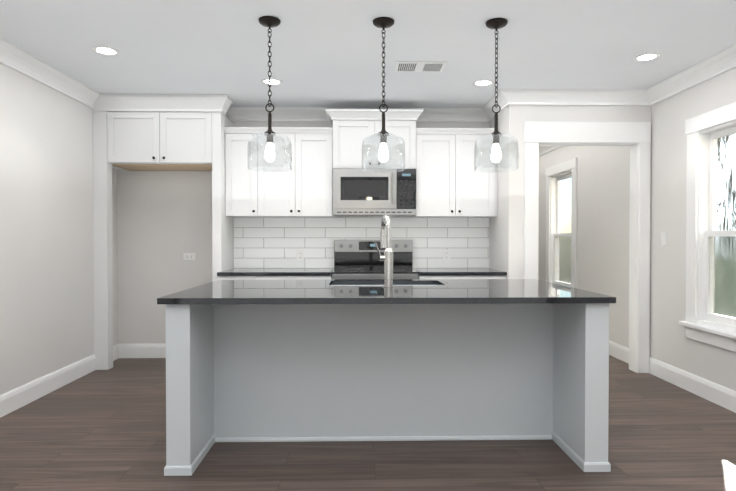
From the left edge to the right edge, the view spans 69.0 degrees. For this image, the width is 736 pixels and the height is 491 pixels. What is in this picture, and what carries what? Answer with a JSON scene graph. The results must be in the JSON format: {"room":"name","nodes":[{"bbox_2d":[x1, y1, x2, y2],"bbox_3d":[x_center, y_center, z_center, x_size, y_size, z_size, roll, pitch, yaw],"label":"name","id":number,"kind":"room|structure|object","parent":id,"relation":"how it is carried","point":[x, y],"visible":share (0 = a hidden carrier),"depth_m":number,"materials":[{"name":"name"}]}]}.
{"room":"kitchen","nodes":[
{"label":"kitchen","id":0,"kind":"room"},
{"bbox_2d":[0,63,117,394],"bbox_3d":[-2.456,-0.072,1.742,0.120,2.450,7.290,0,1,-1],"label":"wall","id":1,"kind":"structure","parent":0,"point":[46,247],"depth_m":4.04,"materials":[{"name":"paint"}]},
{"bbox_2d":[0,354,95,417],"bbox_3d":[-2.383,1.086,1.517,0.016,0.140,6.568,0,1,-1],"label":"baseboard","id":2,"kind":"structure","parent":1,"relation":"attached to","point":[36,389],"depth_m":4.01,"materials":[{"name":"white wood"}]},
{"bbox_2d":[0,38,120,111],"bbox_3d":[-2.346,-1.241,1.730,0.100,0.112,7.050,0,1,-1],"label":"crown molding","id":3,"kind":"structure","parent":1,"relation":"attached to","point":[15,58],"depth_m":3.95,"materials":[{"name":"white wood"}]},
{"bbox_2d":[113,344,119,360],"bbox_3d":[-2.455,1.042,5.078,0.016,0.140,0.348,0,1,-1],"label":"baseboard","id":4,"kind":"structure","parent":1,"relation":"attached to","point":[116,348],"depth_m":5.22,"materials":[{"name":"white wood"}]},
{"bbox_2d":[117,121,489,343],"bbox_3d":[-0.569,-0.117,5.366,3.800,2.450,0.120,0,1,-1],"label":"wall","id":5,"kind":"structure","parent":0,"point":[164,221],"depth_m":5.28,"materials":[{"name":"paint"}]},
{"bbox_2d":[120,344,165,357],"bbox_3d":[-1.938,1.039,5.285,1.060,0.140,0.016,0,1,-1],"label":"baseboard","id":6,"kind":"structure","parent":5,"relation":"attached to","point":[126,350],"depth_m":5.27,"materials":[{"name":"white wood"}]},
{"bbox_2d":[183,253,194,259],"bbox_3d":[-1.763,0.110,5.280,0.116,0.072,0.008,0,1,-1],"label":"outlet","id":7,"kind":"object","parent":5,"relation":"attached to","point":[188,256],"visible":1,"depth_m":5.28,"materials":[{"name":"white plastic"}]},
{"bbox_2d":[224,127,333,217],"bbox_3d":[-0.828,-0.681,5.105,0.991,0.815,0.374,0,1,-1],"label":"upper cabinet","id":8,"kind":"object","parent":5,"relation":"attached to","point":[303,188],"visible":0.92,"depth_m":4.96,"materials":[{"name":"white wood"}]},
{"bbox_2d":[225,107,479,121],"bbox_3d":[-0.567,-1.284,5.242,3.560,0.112,0.100,0,1,-1],"label":"crown molding","id":9,"kind":"structure","parent":5,"relation":"attached to","point":[233,113],"depth_m":5.24,"materials":[{"name":"white wood"}]},
{"bbox_2d":[234,216,488,268],"bbox_3d":[-0.058,-0.017,5.314,2.536,0.544,0.008,0,1,-1],"label":"tile backsplash","id":10,"kind":"structure","parent":5,"relation":"attached to","point":[268,242],"depth_m":5.30,"materials":[{"name":"white tile"}]},
{"bbox_2d":[296,250,303,260],"bbox_3d":[-0.673,0.099,5.295,0.072,0.116,0.008,0,1,-1],"label":"outlet","id":11,"kind":"object","parent":10,"relation":"attached to","point":[299,255],"visible":1,"depth_m":5.29,"materials":[{"name":"white plastic"}]},
{"bbox_2d":[443,250,449,260],"bbox_3d":[0.782,0.099,5.324,0.072,0.116,0.008,0,1,-1],"label":"outlet","id":12,"kind":"object","parent":10,"relation":"attached to","point":[446,255],"visible":1,"depth_m":5.32,"materials":[{"name":"white plastic"}]},
{"bbox_2d":[326,109,423,168],"bbox_3d":[0.056,-0.977,5.093,0.892,0.533,0.428,0,1,-1],"label":"upper cabinet","id":13,"kind":"object","parent":5,"relation":"attached to","point":[353,129],"visible":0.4,"depth_m":4.94,"materials":[{"name":"white wood"}]},
{"bbox_2d":[333,169,415,216],"bbox_3d":[0.056,-0.495,5.090,0.764,0.424,0.444,0,1,-1],"label":"microwave","id":14,"kind":"object","parent":13,"relation":"attached to","point":[367,193],"visible":0.98,"depth_m":4.91,"materials":[{"name":"silver metal"}]},
{"bbox_2d":[412,128,498,217],"bbox_3d":[0.828,-0.681,5.139,0.769,0.815,0.374,0,1,-1],"label":"upper cabinet","id":15,"kind":"object","parent":5,"relation":"attached to","point":[451,182],"visible":0.85,"depth_m":5.00,"materials":[{"name":"white wood"}]},
{"bbox_2d":[0,355,735,490],"bbox_3d":[0.038,1.164,3.334,5.170,0.060,10.340,0,1,-1],"label":"floor","id":16,"kind":"structure","parent":0,"point":[99,430],"depth_m":2.92,"materials":[{"name":"brown wood"}]},
{"bbox_2d":[92,94,233,369],"bbox_3d":[-1.855,-0.111,5.002,1.211,2.448,0.553,0,1,-1],"label":"surround","id":17,"kind":"object","parent":16,"relation":"on","point":[162,132],"visible":0.98,"depth_m":4.80,"materials":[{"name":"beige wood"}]},
{"bbox_2d":[217,268,333,279],"bbox_3d":[-0.825,0.671,4.985,0.991,0.884,0.648,0,1,-1],"label":"base cabinet","id":18,"kind":"object","parent":16,"relation":"on","point":[273,273],"visible":0.15,"depth_m":4.68,"materials":[{"name":"white wood"}]},
{"bbox_2d":[332,240,418,278],"bbox_3d":[0.059,0.531,4.975,0.766,1.165,0.680,0,1,-1],"label":"range","id":19,"kind":"object","parent":16,"relation":"on","point":[348,254],"visible":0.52,"depth_m":5.23,"materials":[{"name":"silver metal"}]},
{"bbox_2d":[164,283,610,475],"bbox_3d":[0.094,0.708,3.241,2.236,0.854,1.138,0,1,-1],"label":"kitchen island","id":20,"kind":"object","parent":16,"relation":"on","point":[304,360],"depth_m":3.11,"materials":[{"name":"grey wood"}]},
{"bbox_2d":[201,279,544,286],"bbox_3d":[0.082,0.261,3.589,2.270,0.030,0.510,0,1,-1],"label":"island countertop","id":21,"kind":"structure","parent":20,"relation":"on","point":[303,282],"depth_m":3.65,"materials":[{"name":"black stone"}]},
{"bbox_2d":[375,215,393,286],"bbox_3d":[0.098,0.029,3.296,0.118,0.440,0.198,0,1,-1],"label":"faucet","id":22,"kind":"object","parent":21,"relation":"on","point":[385,241],"visible":1,"depth_m":3.22,"materials":[{"name":"silver metal"}]},
{"bbox_2d":[157,283,615,306],"bbox_3d":[0.095,0.269,2.989,2.270,0.030,0.690,0,1,-1],"label":"island countertop","id":23,"kind":"structure","parent":20,"relation":"on","point":[420,292],"depth_m":2.80,"materials":[{"name":"black stone"}]},
{"bbox_2d":[412,268,506,278],"bbox_3d":[0.831,0.671,5.019,0.769,0.884,0.648,0,1,-1],"label":"base cabinet","id":24,"kind":"object","parent":16,"relation":"on","point":[457,273],"visible":0.06,"depth_m":4.72,"materials":[{"name":"white wood"}]},
{"bbox_2d":[0,0,735,107],"bbox_3d":[0.038,-1.346,3.303,5.170,0.060,10.340,0,1,-1],"label":"ceiling","id":25,"kind":"structure","parent":0,"point":[326,53],"depth_m":3.51,"materials":[{"name":"paint"}]},
{"bbox_2d":[92,46,119,55],"bbox_3d":[-1.774,-1.316,3.626,0.176,0.006,0.176,0,1,-1],"label":"recessed light","id":26,"kind":"object","parent":25,"relation":"in","point":[104,50],"visible":0.98,"depth_m":3.62,"materials":[{"name":"white plastic"}]},
{"bbox_2d":[247,16,291,171],"bbox_3d":[-0.574,-0.878,3.126,0.256,0.868,0.256,0,1,-1],"label":"pendant light","id":27,"kind":"object","parent":25,"relation":"hanging from","point":[270,22],"visible":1,"depth_m":3.12,"materials":[{"name":"clear glass"}]},
{"bbox_2d":[261,78,282,84],"bbox_3d":[-0.779,-1.325,4.337,0.176,0.006,0.176,0,1,-1],"label":"recessed light","id":28,"kind":"object","parent":25,"relation":"in","point":[274,81],"visible":0.9,"depth_m":4.33,"materials":[{"name":"white plastic"}]},
{"bbox_2d":[362,17,404,172],"bbox_3d":[0.091,-0.879,3.140,0.256,0.868,0.256,0,1,-1],"label":"pendant light","id":29,"kind":"object","parent":25,"relation":"hanging from","point":[383,23],"visible":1,"depth_m":3.13,"materials":[{"name":"clear glass"}]},
{"bbox_2d":[395,62,446,71],"bbox_3d":[0.385,-1.317,3.961,0.360,0.011,0.230,0,1,-1],"label":"ceiling vent","id":30,"kind":"object","parent":25,"relation":"in","point":[420,66],"visible":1,"depth_m":3.94,"materials":[{"name":"grey metal"}]},
{"bbox_2d":[472,80,493,86],"bbox_3d":[0.941,-1.325,4.372,0.176,0.006,0.176,0,1,-1],"label":"recessed light","id":31,"kind":"object","parent":25,"relation":"in","point":[480,83],"visible":1,"depth_m":4.37,"materials":[{"name":"white plastic"}]},
{"bbox_2d":[474,18,518,172],"bbox_3d":[0.756,-0.879,3.153,0.256,0.868,0.256,0,1,-1],"label":"pendant light","id":32,"kind":"object","parent":25,"relation":"hanging from","point":[496,24],"visible":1,"depth_m":3.14,"materials":[{"name":"clear glass"}]},
{"bbox_2d":[633,53,660,61],"bbox_3d":[1.954,-1.317,3.753,0.176,0.006,0.176,0,1,-1],"label":"recessed light","id":33,"kind":"object","parent":25,"relation":"in","point":[646,57],"visible":0.98,"depth_m":3.75,"materials":[{"name":"white plastic"}]},
{"bbox_2d":[489,105,522,278],"bbox_3d":[1.246,-0.132,6.589,0.120,2.450,3.850,0,1,-1],"label":"wall","id":34,"kind":"structure","parent":0,"point":[505,239],"depth_m":4.67,"materials":[{"name":"paint"}]},
{"bbox_2d":[480,94,506,121],"bbox_3d":[1.170,-1.280,4.937,0.100,0.112,0.540,0,1,-1],"label":"crown molding","id":35,"kind":"structure","parent":34,"relation":"attached to","point":[486,113],"depth_m":5.12,"materials":[{"name":"white wood"}]},
{"bbox_2d":[522,105,650,356],"bbox_3d":[1.909,-0.109,4.737,1.130,2.450,0.120,0,1,-1],"label":"wall","id":36,"kind":"structure","parent":0,"point":[573,113],"depth_m":4.67,"materials":[{"name":"paint"}]},
{"bbox_2d":[496,89,643,105],"bbox_3d":[1.751,-1.276,4.609,1.250,0.112,0.100,0,1,-1],"label":"crown molding","id":37,"kind":"structure","parent":36,"relation":"attached to","point":[619,97],"depth_m":4.61,"materials":[{"name":"white wood"}]},
{"bbox_2d":[524,121,650,372],"bbox_3d":[1.904,0.021,4.737,1.104,2.190,0.172,0,1,-1],"label":"door frame","id":38,"kind":"structure","parent":36,"relation":"attached to","point":[635,137],"depth_m":4.66,"materials":[{"name":"white wood"}]},
{"bbox_2d":[538,68,735,390],"bbox_3d":[2.562,-0.092,3.370,0.120,2.450,10.340,0,1,-1],"label":"wall","id":39,"kind":"structure","parent":0,"point":[603,198],"depth_m":4.61,"materials":[{"name":"paint"}]},
{"bbox_2d":[539,146,560,155],"bbox_3d":[2.386,-1.301,6.597,0.100,0.112,3.610,0,1,-1],"label":"crown molding","id":40,"kind":"structure","parent":39,"relation":"attached to","point":[543,150],"depth_m":7.18,"materials":[{"name":"white wood"}]},
{"bbox_2d":[545,158,576,287],"bbox_3d":[2.463,-0.174,6.743,0.180,1.710,1.020,0,1,-1],"label":"window","id":41,"kind":"structure","parent":39,"relation":"in","point":[555,174],"depth_m":6.98,"materials":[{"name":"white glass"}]},
{"bbox_2d":[609,340,628,363],"bbox_3d":[2.428,1.023,6.627,0.016,0.140,3.610,0,1,-1],"label":"baseboard","id":42,"kind":"structure","parent":39,"relation":"attached to","point":[620,352],"depth_m":5.22,"materials":[{"name":"white wood"}]},
{"bbox_2d":[661,232,666,245],"bbox_3d":[2.474,-0.056,4.479,0.009,0.116,0.072,0,1,-1],"label":"light switch","id":43,"kind":"object","parent":39,"relation":"attached to","point":[663,238],"visible":1,"depth_m":4.47,"materials":[{"name":"white plastic"}]},
{"bbox_2d":[644,44,735,105],"bbox_3d":[2.490,-1.238,1.489,0.100,0.112,6.370,0,1,-1],"label":"crown molding","id":44,"kind":"structure","parent":39,"relation":"attached to","point":[723,61],"depth_m":4.01,"materials":[{"name":"white wood"}]},
{"bbox_2d":[649,357,735,412],"bbox_3d":[2.531,1.086,1.519,0.017,0.140,6.370,0,1,-1],"label":"baseboard","id":45,"kind":"structure","parent":39,"relation":"attached to","point":[720,395],"depth_m":4.05,"materials":[{"name":"white wood"}]},
{"bbox_2d":[679,102,735,351],"bbox_3d":[2.529,-0.121,3.544,0.180,1.685,1.260,0,1,-1],"label":"window","id":46,"kind":"structure","parent":39,"relation":"in","point":[705,322],"depth_m":4.00,"materials":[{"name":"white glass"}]},
{"label":"outside","id":47,"kind":"structure","parent":0,"visible":0},
{"bbox_2d":[715,134,735,316],"bbox_3d":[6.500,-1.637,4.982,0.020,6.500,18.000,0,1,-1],"label":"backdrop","id":48,"kind":"structure","parent":47,"point":[726,144],"depth_m":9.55,"materials":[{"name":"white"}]}
]}

